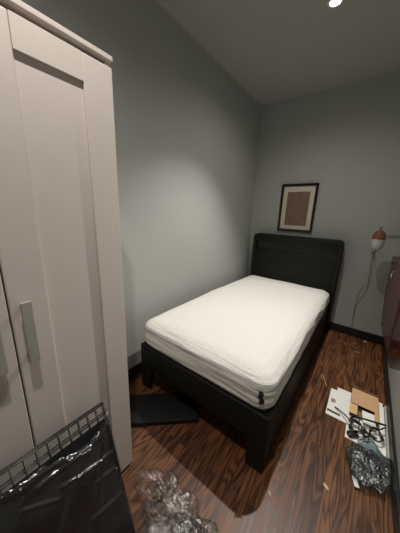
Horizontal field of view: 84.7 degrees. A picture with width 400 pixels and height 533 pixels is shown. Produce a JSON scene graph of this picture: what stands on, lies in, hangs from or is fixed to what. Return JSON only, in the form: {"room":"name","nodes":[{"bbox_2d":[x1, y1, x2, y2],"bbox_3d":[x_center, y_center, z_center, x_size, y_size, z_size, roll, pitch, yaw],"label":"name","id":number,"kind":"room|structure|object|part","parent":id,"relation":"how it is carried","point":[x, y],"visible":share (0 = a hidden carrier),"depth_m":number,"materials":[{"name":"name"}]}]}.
{"room":"bedroom","nodes":[
{"label":"bedroom","id":0,"kind":"room"},
{"bbox_2d":[21,0,261,368],"bbox_3d":[-0.613,-0.376,1.524,0.120,2.720,4.540,13,18,36],"label":"wall","id":1,"kind":"structure","parent":0,"point":[187,131],"depth_m":1.81,"materials":[{"name":"paint"}]},
{"bbox_2d":[128,361,141,380],"bbox_3d":[-0.605,0.906,1.803,0.016,0.100,4.300,13,18,36],"label":"baseboard","id":2,"kind":"structure","parent":1,"relation":"attached to","point":[135,370],"depth_m":1.86,"materials":[{"name":"black wood"}]},
{"bbox_2d":[121,329,392,532],"bbox_3d":[0.067,1.153,1.328,1.963,0.100,4.540,13,18,36],"label":"floor","id":3,"kind":"structure","parent":0,"point":[207,456],"depth_m":1.23,"materials":[{"name":"brown wood"}]},
{"bbox_2d":[0,0,132,494],"bbox_3d":[-0.781,0.210,0.842,0.559,1.905,0.796,13,18,36],"label":"wardrobe","id":4,"kind":"object","parent":3,"relation":"on","point":[63,349],"visible":0.82,"depth_m":0.74,"materials":[{"name":"wood"}]},
{"bbox_3d":[-0.599,0.224,0.642,0.031,0.210,0.028,13,18,36],"label":"handle","id":5,"kind":"part","parent":4,"relation":"part of","materials":[{"name":"metal"}]},
{"bbox_3d":[-0.714,0.293,0.551,0.019,1.847,0.391,13,18,36],"label":"door","id":6,"kind":"part","parent":4,"relation":"part of","materials":[{"name":"white wood"}]},
{"bbox_3d":[-0.548,0.209,0.706,0.031,0.210,0.028,13,18,36],"label":"handle","id":7,"kind":"part","parent":4,"relation":"part of","materials":[{"name":"metal"}]},
{"bbox_2d":[0,402,136,532],"bbox_3d":[-0.618,0.949,0.576,0.227,0.586,0.930,13,18,36],"label":"wire crate","id":8,"kind":"object","parent":3,"relation":"on","point":[80,488],"visible":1,"depth_m":0.79,"materials":[{"name":"black metal"}]},
{"bbox_2d":[129,392,198,426],"bbox_3d":[-0.276,1.011,1.566,0.515,0.034,0.235,0,14,-6],"label":"flat panel","id":9,"kind":"object","parent":3,"relation":"on","point":[162,408],"visible":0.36,"depth_m":1.54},
{"bbox_2d":[134,468,218,532],"bbox_3d":[-0.091,1.101,0.862,0.439,0.210,0.515,1,14,-3],"label":"plastic wrap","id":10,"kind":"object","parent":3,"relation":"on","point":[186,526],"visible":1,"depth_m":0.95,"materials":[{"name":"clear plastic"}]},
{"bbox_2d":[141,233,344,473],"bbox_3d":[0.593,0.332,2.152,1.064,1.125,2.064,13,18,36],"label":"frame","id":11,"kind":"object","parent":3,"relation":"on","point":[311,262],"visible":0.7,"depth_m":1.71,"materials":[{"name":"black wood"}]},
{"bbox_3d":[-0.398,0.780,1.768,0.105,0.375,0.105,13,18,36],"label":"corner leg","id":12,"kind":"part","parent":11,"relation":"part of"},
{"bbox_3d":[-0.051,0.779,1.446,0.840,0.189,0.028,13,18,36],"label":"foot rail","id":13,"kind":"part","parent":11,"relation":"part of","materials":[{"name":"black wood"}]},
{"bbox_2d":[145,275,328,410],"bbox_3d":[0.533,0.458,2.139,1.044,0.323,1.961,13,18,36],"label":"mattress","id":14,"kind":"object","parent":11,"relation":"on","point":[247,336],"visible":0.93,"depth_m":1.53,"materials":[{"name":"white fabric"}]},
{"bbox_3d":[0.334,0.943,1.226,0.105,0.375,0.105,13,18,36],"label":"corner leg","id":15,"kind":"part","parent":11,"relation":"part of","materials":[{"name":"black wood"}]},
{"bbox_3d":[1.183,0.253,2.917,1.014,0.905,0.130,13,18,36],"label":"headboard","id":16,"kind":"part","parent":11,"relation":"part of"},
{"bbox_3d":[0.944,0.786,1.939,0.030,0.374,1.817,13,18,36],"label":"rail","id":17,"kind":"part","parent":11,"relation":"part of","materials":[{"name":"black wood"}]},
{"bbox_3d":[1.209,-0.241,2.804,0.984,0.130,0.098,13,18,36],"label":"recess panel","id":18,"kind":"part","parent":11,"relation":"part of","materials":[{"name":"black wood"}]},
{"bbox_3d":[1.199,-0.334,2.763,1.047,0.090,0.150,13,18,36],"label":"rail","id":19,"kind":"part","parent":11,"relation":"part of","materials":[{"name":"black wood"}]},
{"bbox_2d":[325,388,358,428],"bbox_3d":[1.079,1.054,1.651,0.196,0.005,0.300,13,18,36],"label":"booklet","id":20,"kind":"object","parent":3,"relation":"on","point":[330,410],"visible":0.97,"depth_m":1.60,"materials":[{"name":"white paper"}]},
{"bbox_2d":[335,388,357,419],"bbox_3d":[1.130,1.043,1.686,0.150,0.003,0.264,13,18,36],"label":"paper sheet","id":21,"kind":"object","parent":20,"relation":"on","point":[343,398],"visible":0.76,"depth_m":1.69,"materials":[{"name":"white paper"}]},
{"bbox_2d":[335,407,366,433],"bbox_3d":[1.016,1.056,1.510,0.098,0.044,0.226,-5,16,-27],"label":"cable","id":22,"kind":"object","parent":21,"relation":"on","point":[352,421],"visible":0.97,"depth_m":1.48,"materials":[{"name":"black plastic"}]},
{"bbox_2d":[349,386,378,426],"bbox_3d":[1.205,1.028,1.613,0.166,0.063,0.295,13,18,36],"label":"cardboard box","id":23,"kind":"object","parent":21,"relation":"on","point":[361,399],"visible":0.94,"depth_m":1.62,"materials":[{"name":"brown cardboard"}]},
{"bbox_2d":[362,410,375,426],"bbox_3d":[1.165,1.050,1.513,0.073,0.004,0.113,11,17,32],"label":"paper card","id":24,"kind":"object","parent":23,"relation":"in","point":[366,415],"visible":0.92,"depth_m":1.52,"materials":[{"name":"white paper"}]},
{"bbox_2d":[348,416,386,425],"bbox_3d":[1.121,1.050,1.468,0.201,0.088,0.041,9,16,24],"label":"cable","id":25,"kind":"object","parent":20,"relation":"on","point":[351,417],"visible":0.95,"depth_m":1.45,"materials":[{"name":"black plastic"}]},
{"bbox_2d":[345,424,384,457],"bbox_3d":[1.058,1.114,1.406,0.214,0.006,0.115,13,18,36],"label":"sheet","id":26,"kind":"object","parent":3,"relation":"on","point":[371,446],"visible":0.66,"depth_m":1.40,"materials":[{"name":"white paper"}]},
{"bbox_2d":[346,430,358,438],"bbox_3d":[0.991,1.090,1.424,0.060,0.026,0.036,3,14,3],"label":"power adapter","id":27,"kind":"object","parent":26,"relation":"on","point":[351,434],"visible":1,"depth_m":1.41,"materials":[{"name":"black plastic"}]},
{"bbox_2d":[362,428,369,438],"bbox_3d":[1.067,1.077,1.410,0.040,0.038,0.067,13,18,36],"label":"cable","id":28,"kind":"object","parent":26,"relation":"on","point":[364,429],"visible":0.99,"depth_m":1.41,"materials":[{"name":"black plastic"}]},
{"bbox_2d":[368,426,386,442],"bbox_3d":[1.145,1.076,1.413,0.091,0.050,0.141,13,18,36],"label":"cable","id":29,"kind":"object","parent":26,"relation":"on","point":[382,439],"visible":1,"depth_m":1.42,"materials":[{"name":"black plastic"}]},
{"bbox_2d":[377,406,389,461],"bbox_3d":[1.223,1.083,1.469,0.051,0.034,0.475,13,18,36],"label":"board","id":30,"kind":"object","parent":26,"relation":"on","point":[382,447],"depth_m":1.43,"materials":[{"name":"white paper"}]},
{"bbox_3d":[1.234,1.086,1.452,0.012,0.030,0.460,13,18,36],"label":"foam strip","id":31,"kind":"part","parent":30,"relation":"part of","materials":[{"name":"white plastic"}]},
{"bbox_2d":[345,438,390,494],"bbox_3d":[0.955,1.105,1.257,0.212,0.082,0.351,13,18,36],"label":"clear bag","id":32,"kind":"object","parent":3,"relation":"on","point":[372,464],"visible":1,"depth_m":1.24,"materials":[{"name":"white plastic"}]},
{"bbox_2d":[359,402,382,436],"bbox_3d":[1.240,1.076,1.584,0.132,0.003,0.365,13,18,36],"label":"paper sheet","id":33,"kind":"object","parent":3,"relation":"on","point":[374,431],"visible":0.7,"depth_m":1.49,"materials":[{"name":"white paper"}]},
{"bbox_2d":[155,0,399,105],"bbox_3d":[0.164,-1.580,0.639,1.963,0.100,4.540,13,18,36],"label":"ceiling","id":34,"kind":"structure","parent":0,"point":[276,50],"depth_m":1.72,"materials":[{"name":"paint"}]},
{"bbox_2d":[327,0,343,7],"bbox_3d":[0.867,-1.693,1.403,0.094,0.006,0.094,13,18,36],"label":"recessed light","id":35,"kind":"object","parent":34,"relation":"in","point":[331,3],"visible":1,"depth_m":1.41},
{"bbox_2d":[247,70,399,335],"bbox_3d":[1.465,-0.596,2.691,1.723,2.720,0.120,13,18,36],"label":"wall","id":36,"kind":"structure","parent":0,"point":[345,139],"depth_m":2.46,"materials":[{"name":"paint"}]},
{"bbox_2d":[277,183,319,232],"bbox_3d":[1.219,-0.733,2.761,0.427,0.584,0.022,13,18,36],"label":"framed picture","id":37,"kind":"object","parent":36,"relation":"attached to","point":[298,202],"visible":1,"depth_m":2.75,"materials":[{"name":"paper"}]},
{"bbox_2d":[284,192,310,225],"bbox_3d":[1.218,-0.725,2.764,0.265,0.411,0.003,13,18,36],"label":"print","id":38,"kind":"object","parent":37,"relation":"attached to","point":[297,205],"depth_m":2.76,"materials":[{"name":"paper"}]},
{"bbox_2d":[328,322,382,344],"bbox_3d":[1.378,0.686,2.959,1.691,0.100,0.016,13,18,36],"label":"baseboard","id":39,"kind":"structure","parent":36,"relation":"attached to","point":[374,338],"depth_m":2.60,"materials":[{"name":"black wood"}]},
{"bbox_2d":[351,227,385,326],"bbox_3d":[1.789,0.177,2.346,0.110,1.194,0.286,11,17,32],"label":"wall lamp","id":40,"kind":"object","parent":36,"relation":"attached to","point":[379,237],"visible":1,"depth_m":2.14,"materials":[{"name":"orange metal"}]},
{"bbox_3d":[1.844,0.284,2.491,0.079,0.920,0.018,13,18,36],"label":"cord","id":41,"kind":"part","parent":40,"relation":"part of","materials":[{"name":"grey plastic"}]},
{"bbox_3d":[1.755,-0.218,2.171,0.102,0.114,0.102,13,18,36],"label":"globe","id":42,"kind":"part","parent":40,"relation":"part of"},
{"bbox_2d":[386,351,399,483],"bbox_3d":[0.845,-0.052,0.444,0.120,2.720,4.540,13,18,36],"label":"wall","id":43,"kind":"structure","parent":0,"point":[393,363],"depth_m":1.51,"materials":[{"name":"paint"}]},
{"bbox_2d":[381,256,399,357],"bbox_3d":[1.571,0.406,1.770,0.122,0.805,1.280,13,18,36],"label":"upper cabinet","id":44,"kind":"object","parent":43,"relation":"attached to","point":[390,323],"visible":1,"depth_m":1.97,"materials":[{"name":"red wood"}]},
{"bbox_3d":[1.446,0.469,1.544,0.032,0.785,0.755,13,18,36],"label":"panel","id":45,"kind":"part","parent":44,"relation":"part of","materials":[{"name":"red wood"}]},
{"bbox_2d":[381,340,399,532],"bbox_3d":[0.745,1.206,0.803,0.016,0.100,4.300,13,18,36],"label":"baseboard","id":46,"kind":"structure","parent":43,"relation":"attached to","point":[394,476],"depth_m":1.25,"materials":[{"name":"black wood"}]}
]}

